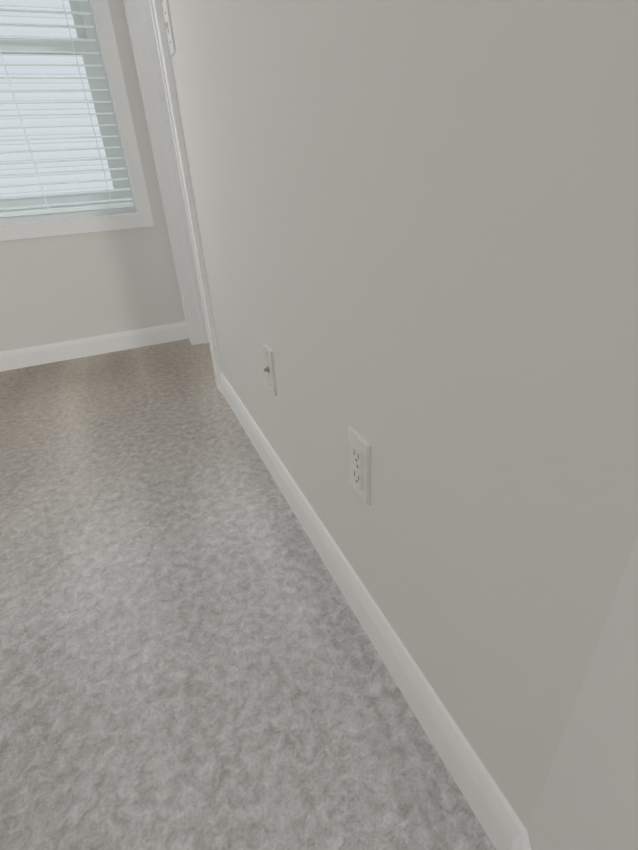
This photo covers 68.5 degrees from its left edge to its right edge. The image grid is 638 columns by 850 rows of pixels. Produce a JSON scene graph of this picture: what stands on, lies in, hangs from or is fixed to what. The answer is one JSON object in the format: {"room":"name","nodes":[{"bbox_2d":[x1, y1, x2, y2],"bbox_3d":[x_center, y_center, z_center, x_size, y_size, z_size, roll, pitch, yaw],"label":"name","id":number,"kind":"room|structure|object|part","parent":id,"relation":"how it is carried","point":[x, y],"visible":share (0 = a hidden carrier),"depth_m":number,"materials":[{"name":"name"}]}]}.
{"room":"empty bedroom","nodes":[
{"label":"empty bedroom","id":0,"kind":"room"},
{"bbox_2d":[0,0,184,351],"bbox_3d":[-1.581,-1.367,1.690,4.530,2.460,0.150,-14,31,-19],"label":"wall","id":1,"kind":"structure","parent":0,"point":[57,288],"depth_m":2.19,"materials":[{"name":"paint"}]},
{"bbox_2d":[0,0,153,240],"bbox_3d":[-1.311,-1.536,1.721,1.011,1.573,0.166,-14,31,-19],"label":"window","id":2,"kind":"structure","parent":1,"relation":"in","point":[86,46],"depth_m":2.01,"materials":[{"name":"white plastic"}]},
{"bbox_2d":[0,49,48,208],"bbox_3d":[-1.220,-1.538,1.709,0.003,1.371,0.002,-14,31,-19],"label":"blind cord","id":3,"kind":"object","parent":2,"relation":"hanging from","point":[23,124],"depth_m":1.91,"materials":[{"name":"white plastic"}]},
{"bbox_3d":[-1.301,-1.537,1.692,0.889,1.425,0.068,-14,31,-19],"label":"window blind rails","id":4,"kind":"part","parent":2,"relation":"part of","materials":[{"name":"white plastic"}]},
{"bbox_2d":[62,0,111,203],"bbox_3d":[-0.977,-1.601,1.794,0.003,1.371,0.002,-14,31,-19],"label":"blind cord","id":5,"kind":"object","parent":2,"relation":"hanging from","point":[62,0],"depth_m":1.94,"materials":[{"name":"white plastic"}]},
{"bbox_2d":[0,339,495,849],"bbox_3d":[-0.694,0.631,0.624,4.530,0.060,4.310,-14,31,-19],"label":"floor","id":6,"kind":"structure","parent":0,"point":[190,659],"depth_m":0.88,"materials":[{"name":"carpet"}]},
{"bbox_2d":[161,0,637,829],"bbox_3d":[-0.227,-1.035,0.961,0.110,2.460,2.388,-14,31,-19],"label":"wall","id":7,"kind":"structure","parent":0,"point":[417,220],"depth_m":0.48,"materials":[{"name":"paint"}]},
{"bbox_2d":[162,0,175,56],"bbox_3d":[-0.409,-1.072,1.262,0.015,0.115,0.070,-14,31,-19],"label":"light switch","id":8,"kind":"object","parent":7,"relation":"attached to","point":[167,23],"visible":0.98,"depth_m":1.25,"materials":[{"name":"white plastic"}]},
{"bbox_2d":[123,0,221,392],"bbox_3d":[-0.530,-1.224,1.683,0.148,2.110,0.755,-14,31,-19],"label":"door frame","id":9,"kind":"structure","parent":7,"relation":"attached to","point":[147,33],"depth_m":1.88,"materials":[{"name":"white wood"}]},
{"bbox_2d":[0,321,530,849],"bbox_3d":[-0.690,0.575,0.571,4.310,0.090,4.050,-14,31,-19],"label":"baseboard","id":10,"kind":"structure","parent":7,"relation":"attached to","point":[494,813],"depth_m":0.86,"materials":[{"name":"white wood"}]},
{"bbox_2d":[262,342,276,395],"bbox_3d":[-0.126,-0.135,1.137,0.016,0.115,0.070,-14,31,-19],"label":"outlet plate","id":11,"kind":"object","parent":7,"relation":"attached to","point":[269,370],"visible":0.98,"depth_m":1.13,"materials":[{"name":"white plastic"}]},
{"bbox_2d":[348,426,370,505],"bbox_3d":[0.064,0.067,0.758,0.007,0.115,0.070,-14,31,-19],"label":"outlet","id":12,"kind":"object","parent":7,"relation":"attached to","point":[361,447],"visible":1,"depth_m":0.75,"materials":[{"name":"white plastic"}]},
{"bbox_2d":[527,536,637,849],"bbox_3d":[0.203,-0.303,-0.382,0.133,2.460,0.960,1,30,7],"label":"wall","id":13,"kind":"structure","parent":0,"point":[588,799],"depth_m":0.37,"materials":[{"name":"paint"}]},
{"bbox_3d":[-1.359,-2.119,6.341,30.000,0.120,7.840,-14,31,-19],"label":"ground","id":14,"kind":"structure","parent":0,"visible":0},
{"bbox_2d":[0,0,113,199],"bbox_3d":[-2.935,-6.785,7.420,30.000,7.600,0.200,-14,31,-19],"label":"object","id":15,"kind":"object","parent":14,"relation":"on","point":[65,96],"depth_m":7.54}
]}

